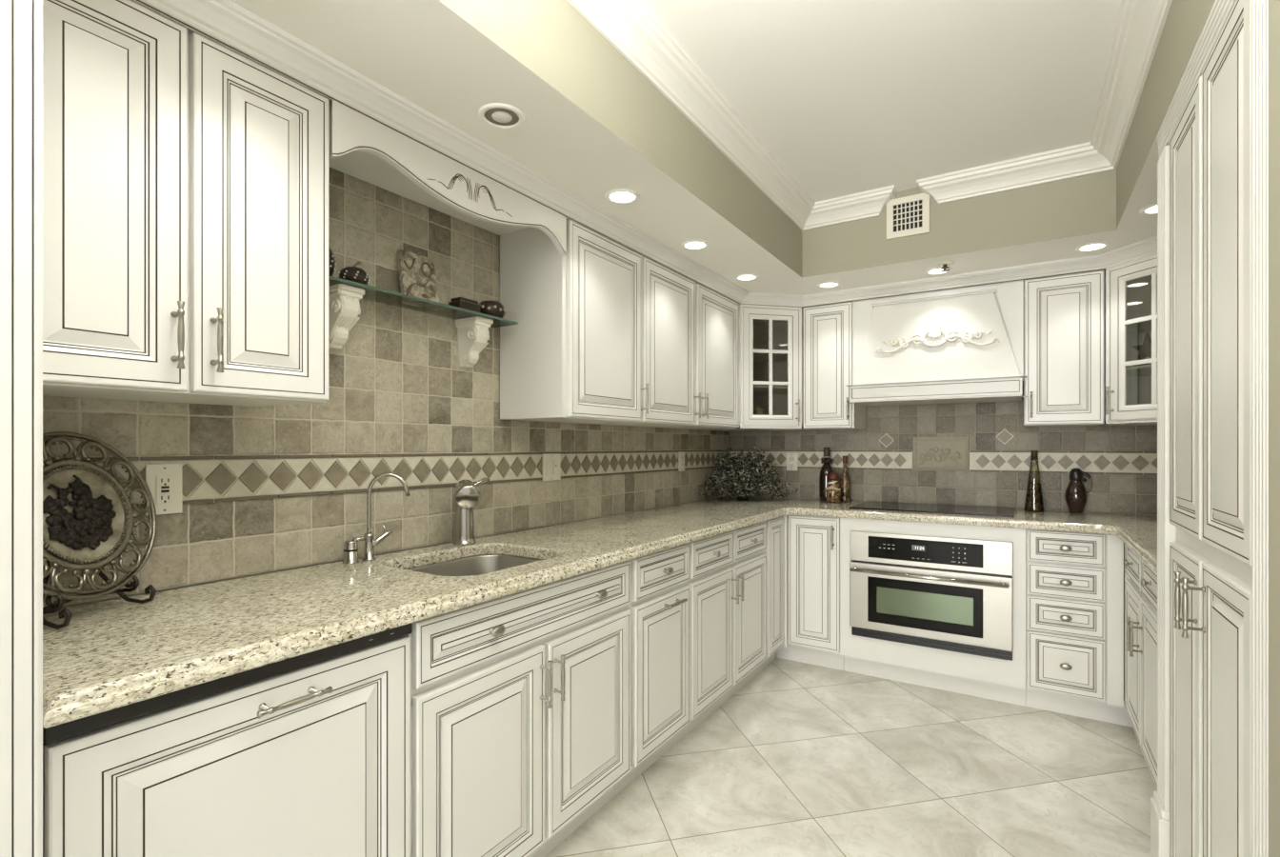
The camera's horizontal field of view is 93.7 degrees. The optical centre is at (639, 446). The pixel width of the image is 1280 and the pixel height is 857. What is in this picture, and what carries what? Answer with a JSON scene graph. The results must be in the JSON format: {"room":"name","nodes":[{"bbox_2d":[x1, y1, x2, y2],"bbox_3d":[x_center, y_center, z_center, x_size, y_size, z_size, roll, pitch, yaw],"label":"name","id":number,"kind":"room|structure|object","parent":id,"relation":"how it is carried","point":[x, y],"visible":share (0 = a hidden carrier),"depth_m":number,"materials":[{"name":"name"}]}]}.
{"room":"kitchen","nodes":[
{"label":"kitchen","id":0,"kind":"room"},
{"bbox_2d":[42,166,730,608],"bbox_3d":[-0.426,-0.086,2.718,0.114,2.700,4.080,0,0,33],"label":"wall","id":1,"kind":"structure","parent":0,"point":[275,489],"depth_m":1.96,"materials":[{"name":"beige tile"}]},
{"bbox_2d":[145,463,181,515],"bbox_3d":[-1.157,0.104,1.460,0.010,0.122,0.074,0,0,33],"label":"wall outlet","id":2,"kind":"object","parent":1,"relation":"attached to","point":[164,481],"visible":1,"depth_m":1.46,"materials":[{"name":"beige plastic"}]},
{"bbox_2d":[156,475,173,503],"bbox_3d":[-1.155,0.104,1.459,0.005,0.068,0.035,0,0,33],"label":"receptacle","id":3,"kind":"object","parent":2,"relation":"attached to","point":[164,483],"depth_m":1.46,"materials":[{"name":"beige plastic"}]},
{"bbox_2d":[42,0,328,406],"bbox_3d":[-1.038,-0.508,1.298,0.383,0.800,0.583,0,0,33],"label":"upper cabinet","id":4,"kind":"object","parent":1,"relation":"attached to","point":[186,176],"visible":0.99,"depth_m":1.19,"materials":[{"name":"white paint"}]},
{"bbox_2d":[328,283,364,349],"bbox_3d":[-0.889,-0.382,1.789,0.118,0.172,0.082,0,0,33],"label":"corbel","id":5,"kind":"object","parent":1,"relation":"attached to","point":[344,305],"visible":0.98,"depth_m":1.77,"materials":[{"name":"beige paint"}]},
{"bbox_2d":[328,275,518,327],"bbox_3d":[-0.745,-0.474,1.999,0.134,0.009,0.816,0,0,33],"label":"glass shelf","id":6,"kind":"object","parent":5,"relation":"on","point":[370,291],"visible":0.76,"depth_m":1.99,"materials":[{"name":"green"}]},
{"bbox_2d":[328,246,336,276],"bbox_3d":[-0.922,-0.534,1.732,0.076,0.110,0.076,0,0,33],"label":"vase","id":7,"kind":"object","parent":6,"relation":"on","point":[331,263],"visible":0.24,"depth_m":1.73,"materials":[{"name":"ceramic"}]},
{"bbox_2d":[337,261,369,284],"bbox_3d":[-0.865,-0.521,1.813,0.084,0.084,0.084,0,0,33],"label":"ornament","id":8,"kind":"object","parent":6,"relation":"on","point":[353,273],"visible":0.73,"depth_m":1.78,"materials":[{"name":"ceramic"}]},
{"bbox_2d":[397,249,439,311],"bbox_3d":[-0.758,-0.569,2.055,0.048,0.187,0.142,0,0,33],"label":"relief plaque","id":9,"kind":"object","parent":6,"relation":"on","point":[417,277],"visible":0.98,"depth_m":2.04,"materials":[{"name":"brown"}]},
{"bbox_2d":[448,297,480,312],"bbox_3d":[-0.633,-0.505,2.171,0.067,0.052,0.096,0,0,33],"label":"trinket box","id":10,"kind":"object","parent":6,"relation":"on","point":[459,302],"visible":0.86,"depth_m":2.14,"materials":[{"name":"wood"}]},
{"bbox_2d":[479,300,505,318],"bbox_3d":[-0.567,-0.513,2.279,0.114,0.068,0.111,0,0,33],"label":"bowl","id":11,"kind":"object","parent":6,"relation":"on","point":[496,309],"visible":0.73,"depth_m":2.24,"materials":[{"name":"ceramic"}]},
{"bbox_2d":[455,316,493,368],"bbox_3d":[-0.613,-0.382,2.221,0.118,0.172,0.082,0,0,33],"label":"corbel","id":12,"kind":"object","parent":1,"relation":"attached to","point":[472,332],"visible":1,"depth_m":2.20,"materials":[{"name":"beige paint"}]},
{"bbox_2d":[541,453,560,480],"bbox_3d":[-0.390,0.092,2.659,0.009,0.120,0.118,0,0,33],"label":"light switch","id":13,"kind":"object","parent":1,"relation":"attached to","point":[550,462],"visible":1,"depth_m":2.65,"materials":[{"name":"beige plastic"}]},
{"bbox_2d":[500,218,648,423],"bbox_3d":[-0.257,-0.508,2.519,0.383,0.800,0.530,0,0,33],"label":"upper cabinet","id":14,"kind":"object","parent":1,"relation":"attached to","point":[573,352],"visible":0.96,"depth_m":2.34,"materials":[{"name":"white paint"}]},
{"bbox_2d":[326,98,566,256],"bbox_3d":[-0.655,-0.806,1.929,0.347,0.204,0.889,0,0,33],"label":"valance","id":15,"kind":"object","parent":14,"relation":"attached to","point":[360,147],"visible":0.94,"depth_m":1.80,"materials":[{"name":"white paint"}]},
{"bbox_2d":[592,256,739,429],"bbox_3d":[0.175,-0.508,3.194,0.383,0.800,1.066,0,0,33],"label":"upper cabinet","id":16,"kind":"object","parent":1,"relation":"attached to","point":[690,330],"visible":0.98,"depth_m":3.02,"materials":[{"name":"white paint"}]},
{"bbox_2d":[678,451,684,471],"bbox_3d":[0.256,0.092,3.670,0.009,0.118,0.074,0,0,33],"label":"wall outlet","id":17,"kind":"object","parent":1,"relation":"attached to","point":[681,455],"visible":1,"depth_m":3.66,"materials":[{"name":"beige plastic"}]},
{"bbox_2d":[680,455,683,467],"bbox_3d":[0.259,0.092,3.668,0.004,0.073,0.033,0,0,33],"label":"receptacle","id":18,"kind":"object","parent":17,"relation":"attached to","point":[682,456],"depth_m":3.67,"materials":[{"name":"beige plastic"}]},
{"bbox_2d":[231,0,1215,295],"bbox_3d":[0.434,-1.125,1.384,3.000,0.433,5.400,0,0,33],"label":"ceiling","id":19,"kind":"structure","parent":0,"point":[849,96],"depth_m":1.99,"materials":[{"name":"white paint"}]},
{"bbox_2d":[478,102,525,129],"bbox_3d":[-0.380,-0.905,1.649,0.126,0.006,0.126,0,0,33],"label":"recessed light","id":20,"kind":"object","parent":19,"relation":"in","point":[498,115],"visible":1,"depth_m":1.64,"materials":[{"name":"white metal"}]},
{"bbox_2d":[604,188,639,203],"bbox_3d":[-0.064,-0.905,2.178,0.126,0.006,0.126,0,0,33],"label":"recessed light","id":21,"kind":"object","parent":19,"relation":"in","point":[620,195],"visible":1,"depth_m":2.17,"materials":[{"name":"white glass"}]},
{"bbox_2d":[132,0,1157,307],"bbox_3d":[0.716,-0.877,1.838,2.087,0.062,3.383,0,0,33],"label":"trim","id":22,"kind":"structure","parent":19,"relation":"attached to","point":[227,23],"depth_m":1.81,"materials":[{"name":"white paint"}]},
{"bbox_2d":[680,240,709,250],"bbox_3d":[0.249,-0.905,2.700,0.126,0.006,0.126,0,0,33],"label":"recessed light","id":23,"kind":"object","parent":19,"relation":"in","point":[692,245],"visible":1,"depth_m":2.69,"materials":[{"name":"white"}]},
{"bbox_2d":[734,273,758,280],"bbox_3d":[0.571,-0.905,3.213,0.126,0.006,0.126,0,0,33],"label":"recessed light","id":24,"kind":"object","parent":19,"relation":"in","point":[747,276],"visible":1,"depth_m":3.21,"materials":[{"name":"white"}]},
{"bbox_2d":[817,281,840,288],"bbox_3d":[1.058,-0.905,3.364,0.126,0.006,0.126,0,0,33],"label":"recessed light","id":25,"kind":"object","parent":19,"relation":"in","point":[826,285],"visible":1,"depth_m":3.36,"materials":[{"name":"white glass"}]},
{"bbox_2d":[565,0,1172,230],"bbox_3d":[0.229,-1.211,0.986,1.330,0.100,4.509,0,0,33],"label":"trim","id":26,"kind":"structure","parent":19,"relation":"attached to","point":[630,26],"depth_m":2.22,"materials":[{"name":"white wood"}]},
{"bbox_2d":[886,192,929,239],"bbox_3d":[1.312,-1.128,2.939,0.193,0.193,0.012,0,0,33],"label":"ceiling vent","id":27,"kind":"object","parent":19,"relation":"in","point":[907,215],"visible":0.92,"depth_m":2.94,"materials":[{"name":"beige plastic"}]},
{"bbox_2d":[924,266,952,275],"bbox_3d":[1.541,-0.905,3.098,0.126,0.006,0.126,0,0,33],"label":"recessed light","id":28,"kind":"object","parent":19,"relation":"in","point":[936,270],"visible":0.88,"depth_m":3.10,"materials":[{"name":"white glass"}]},
{"bbox_2d":[936,260,954,272],"bbox_3d":[1.515,-0.890,2.978,0.080,0.036,0.080,0,0,33],"label":"sprinkler","id":29,"kind":"object","parent":19,"relation":"attached to","point":[945,264],"visible":1,"depth_m":2.97,"materials":[{"name":"beige plastic"}]},
{"bbox_2d":[1075,241,1109,252],"bbox_3d":[2.055,-0.905,2.725,0.126,0.006,0.126,0,0,33],"label":"recessed light","id":30,"kind":"object","parent":19,"relation":"in","point":[1090,247],"visible":1,"depth_m":2.72,"materials":[{"name":"white glass"}]},
{"bbox_2d":[1139,203,1157,214],"bbox_3d":[1.979,-0.905,2.279,0.126,0.006,0.126,0,0,33],"label":"recessed light","id":31,"kind":"object","parent":19,"relation":"in","point":[1152,209],"visible":0.41,"depth_m":2.29,"materials":[{"name":"white glass"}]},
{"bbox_2d":[543,657,1157,856],"bbox_3d":[0.486,1.294,0.817,3.700,0.060,6.300,0,0,33],"label":"floor","id":32,"kind":"structure","parent":0,"point":[804,759],"depth_m":2.26,"materials":[{"name":"tile"}]},
{"bbox_2d":[0,0,42,856],"bbox_3d":[-1.131,0.178,0.900,0.670,2.171,0.199,0,0,33],"label":"door frame","id":33,"kind":"structure","parent":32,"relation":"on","point":[21,21],"depth_m":0.79,"materials":[{"name":"white paint"}]},
{"bbox_2d":[42,622,412,856],"bbox_3d":[-0.907,0.828,1.247,0.628,0.872,0.608,0,0,33],"label":"dishwasher","id":34,"kind":"object","parent":32,"relation":"on","point":[307,754],"visible":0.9,"depth_m":1.07,"materials":[{"name":"white wood"}]},
{"bbox_2d":[406,560,630,856],"bbox_3d":[-0.502,0.827,1.890,0.638,0.874,0.908,0,0,33],"label":"base cabinet","id":35,"kind":"object","parent":32,"relation":"on","point":[520,702],"visible":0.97,"depth_m":1.65,"materials":[{"name":"white paint"}]},
{"bbox_2d":[42,496,1157,728],"bbox_3d":[0.807,0.370,1.993,2.761,0.040,3.724,0,0,33],"label":"countertop","id":36,"kind":"structure","parent":35,"relation":"on","point":[110,654],"depth_m":1.40,"materials":[{"name":"stone"}]},
{"bbox_2d":[42,557,156,629],"bbox_3d":[-1.168,0.243,1.236,0.188,0.209,0.197,0,0,3],"label":"easel","id":37,"kind":"object","parent":36,"relation":"on","point":[57,605],"visible":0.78,"depth_m":1.18,"materials":[{"name":"grey metal"}]},
{"bbox_2d":[42,431,156,599],"bbox_3d":[-1.151,0.139,1.236,0.087,0.341,0.350,0,0,3],"label":"decorative plate","id":38,"kind":"object","parent":37,"relation":"on","point":[89,516],"visible":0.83,"depth_m":1.25,"materials":[{"name":"brown ceramic"}]},
{"bbox_2d":[341,540,359,564],"bbox_3d":[-0.868,0.316,1.801,0.046,0.067,0.046,0,0,33],"label":"air gap cap","id":39,"kind":"object","parent":36,"relation":"on","point":[350,549],"visible":1,"depth_m":1.79,"materials":[{"name":"grey metal"}]},
{"bbox_2d":[352,472,410,560],"bbox_3d":[-0.798,0.215,1.853,0.163,0.269,0.049,0,0,-23],"label":"tap","id":40,"kind":"object","parent":36,"relation":"on","point":[370,543],"visible":1,"depth_m":1.84,"materials":[{"name":"grey metal"}]},
{"bbox_2d":[452,478,489,545],"bbox_3d":[-0.609,0.233,2.120,0.118,0.234,0.239,0,0,-5],"label":"kitchen faucet","id":41,"kind":"object","parent":36,"relation":"on","point":[467,494],"visible":1,"depth_m":2.12,"materials":[{"name":"grey metal"}]},
{"bbox_2d":[407,554,540,576],"bbox_3d":[-0.511,0.475,1.893,0.424,0.170,0.504,0,0,33],"label":"sink","id":42,"kind":"object","parent":36,"relation":"in","point":[477,565],"visible":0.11,"depth_m":2.11,"materials":[{"name":"silver metal"}]},
{"bbox_2d":[699,446,801,500],"bbox_3d":[0.705,0.172,3.901,0.673,0.354,0.362,0,0,-3],"label":"bushy plant","id":43,"kind":"object","parent":36,"relation":"on","point":[739,478],"visible":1,"depth_m":3.84,"materials":[{"name":"green plant"}]},
{"bbox_2d":[819,447,834,500],"bbox_3d":[1.204,0.178,3.865,0.094,0.343,0.094,0,0,33],"label":"bottle","id":44,"kind":"object","parent":36,"relation":"on","point":[827,469],"visible":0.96,"depth_m":3.84,"materials":[{"name":"black glass"}]},
{"bbox_2d":[825,472,840,502],"bbox_3d":[1.210,0.256,3.753,0.094,0.188,0.098,0,0,33],"label":"jar","id":45,"kind":"object","parent":36,"relation":"on","point":[833,490],"visible":1,"depth_m":3.72,"materials":[{"name":"clear glass"}]},
{"bbox_2d":[840,456,850,501],"bbox_3d":[1.300,0.204,3.804,0.070,0.290,0.070,0,0,33],"label":"slim bottle","id":46,"kind":"object","parent":36,"relation":"on","point":[845,480],"visible":0.92,"depth_m":3.78,"materials":[{"name":"brown glass"}]},
{"bbox_2d":[849,500,1015,517],"bbox_3d":[1.638,0.346,3.369,0.790,0.007,0.462,0,0,33],"label":"cooktop","id":47,"kind":"object","parent":36,"relation":"in","point":[868,505],"visible":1,"depth_m":3.34,"materials":[{"name":"black glass"}]},
{"bbox_2d":[1024,450,1044,511],"bbox_3d":[2.131,0.185,3.243,0.091,0.328,0.091,0,0,33],"label":"bottle","id":48,"kind":"object","parent":36,"relation":"on","point":[1033,502],"visible":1,"depth_m":3.22,"materials":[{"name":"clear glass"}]},
{"bbox_2d":[1064,468,1091,513],"bbox_3d":[2.294,0.232,3.156,0.098,0.235,0.098,0,0,-9],"label":"carafe","id":49,"kind":"object","parent":36,"relation":"on","point":[1076,493],"visible":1,"depth_m":3.13,"materials":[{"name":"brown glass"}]},
{"bbox_2d":[614,543,690,796],"bbox_3d":[-0.139,0.827,2.457,0.638,0.874,0.434,0,0,33],"label":"base cabinet","id":50,"kind":"object","parent":32,"relation":"on","point":[660,593],"visible":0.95,"depth_m":2.28,"materials":[{"name":"white paint"}]},
{"bbox_2d":[673,520,766,745],"bbox_3d":[0.217,0.827,3.015,0.638,0.874,0.886,0,0,33],"label":"base cabinet","id":51,"kind":"object","parent":32,"relation":"on","point":[728,582],"visible":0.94,"depth_m":2.78,"materials":[{"name":"white paint"}]},
{"bbox_2d":[753,515,787,677],"bbox_3d":[0.537,0.827,3.541,0.610,0.874,0.340,0,0,33],"label":"base cabinet","id":52,"kind":"object","parent":32,"relation":"on","point":[776,550],"visible":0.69,"depth_m":3.36,"materials":[{"name":"white paint"}]},
{"bbox_2d":[775,515,843,670],"bbox_3d":[1.082,0.827,3.655,0.406,0.874,0.633,0,0,33],"label":"base cabinet","id":53,"kind":"object","parent":32,"relation":"on","point":[813,542],"visible":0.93,"depth_m":3.40,"materials":[{"name":"white paint"}]},
{"bbox_2d":[840,517,1025,706],"bbox_3d":[1.629,0.827,3.329,0.862,0.874,0.593,0,0,33],"label":"base cabinet","id":54,"kind":"object","parent":32,"relation":"on","point":[995,679],"visible":0.69,"depth_m":3.06,"materials":[{"name":"white paint"}]},
{"bbox_2d":[849,530,1013,660],"bbox_3d":[1.584,0.741,3.256,0.752,0.566,0.576,0,0,33],"label":"wall oven","id":55,"kind":"object","parent":54,"relation":"in","point":[946,593],"visible":1,"depth_m":3.03,"materials":[{"name":"silver metal"}]},
{"bbox_2d":[1025,529,1132,727],"bbox_3d":[2.162,0.827,2.971,0.420,0.874,0.622,0,0,33],"label":"base cabinet","id":56,"kind":"object","parent":32,"relation":"on","point":[1074,581],"visible":0.96,"depth_m":2.75,"materials":[{"name":"white paint"}]},
{"bbox_2d":[1123,543,1146,746],"bbox_3d":[2.251,0.827,2.307,0.638,0.874,0.453,0,0,33],"label":"base cabinet","id":57,"kind":"object","parent":32,"relation":"on","point":[1133,595],"visible":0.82,"depth_m":2.41,"materials":[{"name":"white paint"}]},
{"bbox_2d":[1129,559,1157,788],"bbox_3d":[2.015,0.827,1.938,0.638,0.874,0.420,0,0,33],"label":"base cabinet","id":58,"kind":"object","parent":32,"relation":"on","point":[1149,576],"visible":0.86,"depth_m":2.12,"materials":[{"name":"white paint"}]},
{"bbox_2d":[1150,0,1268,856],"bbox_3d":[1.520,0.178,1.185,0.699,2.171,0.954,0,0,33],"label":"pantry cabinet","id":59,"kind":"object","parent":32,"relation":"on","point":[1210,799],"visible":1,"depth_m":1.24,"materials":[{"name":"white paint"}]},
{"bbox_2d":[729,386,1157,689],"bbox_3d":[1.888,-0.086,3.566,3.100,2.700,0.126,0,0,33],"label":"wall","id":60,"kind":"structure","parent":0,"point":[961,453],"depth_m":3.49,"materials":[{"name":"grey tile"}]},
{"bbox_2d":[697,303,818,431],"bbox_3d":[0.745,-0.508,3.858,0.630,0.800,0.644,0,0,33],"label":"upper cabinet","id":61,"kind":"object","parent":60,"relation":"attached to","point":[770,337],"visible":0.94,"depth_m":3.65,"materials":[{"name":"white paint"}]},
{"bbox_2d":[753,405,763,415],"bbox_3d":[0.729,-0.190,3.712,0.084,0.126,0.084,0,0,33],"label":"jar","id":62,"kind":"object","parent":61,"relation":"in","point":[756,411],"visible":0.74,"depth_m":3.68,"materials":[{"name":"beige ceramic"}]},
{"bbox_2d":[753,348,787,362],"bbox_3d":[0.741,-0.586,3.868,0.573,0.012,0.608,0,0,34],"label":"shelf","id":63,"kind":"object","parent":61,"relation":"attached to","point":[758,357],"depth_m":3.91,"materials":[{"name":"white paint"}]},
{"bbox_2d":[753,385,787,395],"bbox_3d":[0.741,-0.364,3.868,0.573,0.012,0.608,0,0,34],"label":"shelf","id":64,"kind":"object","parent":61,"relation":"attached to","point":[757,390],"depth_m":3.83,"materials":[{"name":"white paint"}]},
{"bbox_2d":[786,453,797,470],"bbox_3d":[1.026,0.104,4.051,0.074,0.118,0.009,0,0,33],"label":"wall outlet","id":65,"kind":"object","parent":60,"relation":"attached to","point":[791,458],"visible":1,"depth_m":4.05,"materials":[{"name":"beige plastic"}]},
{"bbox_2d":[789,456,794,467],"bbox_3d":[1.024,0.104,4.049,0.033,0.073,0.004,0,0,33],"label":"receptacle","id":66,"kind":"object","parent":65,"relation":"attached to","point":[791,458],"depth_m":4.05,"materials":[{"name":"beige plastic"}]},
{"bbox_2d":[803,301,866,430],"bbox_3d":[1.202,-0.508,3.711,0.298,0.800,0.393,0,0,33],"label":"upper cabinet","id":67,"kind":"object","parent":60,"relation":"attached to","point":[829,330],"visible":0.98,"depth_m":3.58,"materials":[{"name":"white paint"}]},
{"bbox_2d":[846,280,1027,406],"bbox_3d":[1.663,-0.580,3.386,0.877,0.657,0.445,0,0,33],"label":"range hood","id":68,"kind":"object","parent":60,"relation":"attached to","point":[962,345],"visible":1,"depth_m":3.22,"materials":[{"name":"white paint"}]},
{"bbox_2d":[849,377,1022,400],"bbox_3d":[1.572,-0.303,3.243,0.837,0.084,0.065,0,0,33],"label":"mantel shelf","id":69,"kind":"object","parent":68,"relation":"attached to","point":[947,388],"depth_m":3.20,"materials":[{"name":"white paint"}]},
{"bbox_2d":[1023,269,1104,426],"bbox_3d":[2.172,-0.508,3.091,0.325,0.800,0.393,0,0,33],"label":"upper cabinet","id":70,"kind":"object","parent":60,"relation":"attached to","point":[1064,315],"visible":0.98,"depth_m":2.96,"materials":[{"name":"white paint"}]},
{"bbox_2d":[1100,253,1157,425],"bbox_3d":[2.513,-0.508,2.714,0.658,0.800,0.668,0,0,33],"label":"upper cabinet","id":71,"kind":"object","parent":60,"relation":"attached to","point":[1130,288],"visible":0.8,"depth_m":2.82,"materials":[{"name":"white paint"}]},
{"bbox_2d":[1126,315,1151,334],"bbox_3d":[2.524,-0.586,2.714,0.596,0.012,0.631,0,0,32],"label":"shelf","id":72,"kind":"object","parent":71,"relation":"attached to","point":[1141,328],"depth_m":2.94,"materials":[{"name":"white paint"}]},
{"bbox_2d":[1126,363,1151,377],"bbox_3d":[2.524,-0.364,2.714,0.596,0.012,0.631,0,0,32],"label":"shelf","id":73,"kind":"object","parent":71,"relation":"attached to","point":[1145,370],"depth_m":2.86,"materials":[{"name":"white paint"}]},
{"bbox_2d":[1131,332,1151,366],"bbox_3d":[2.345,-0.448,2.773,0.040,0.155,0.143,0,0,-12],"label":"star ornament","id":74,"kind":"object","parent":71,"relation":"on","point":[1145,350],"visible":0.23,"depth_m":2.78,"materials":[{"name":"grey metal"}]},
{"bbox_2d":[1268,0,1279,856],"bbox_3d":[0.865,0.178,0.567,0.193,2.172,0.788,0,0,33],"label":"wall","id":75,"kind":"structure","parent":0,"point":[1273,5],"depth_m":0.93,"materials":[{"name":"beige paint"}]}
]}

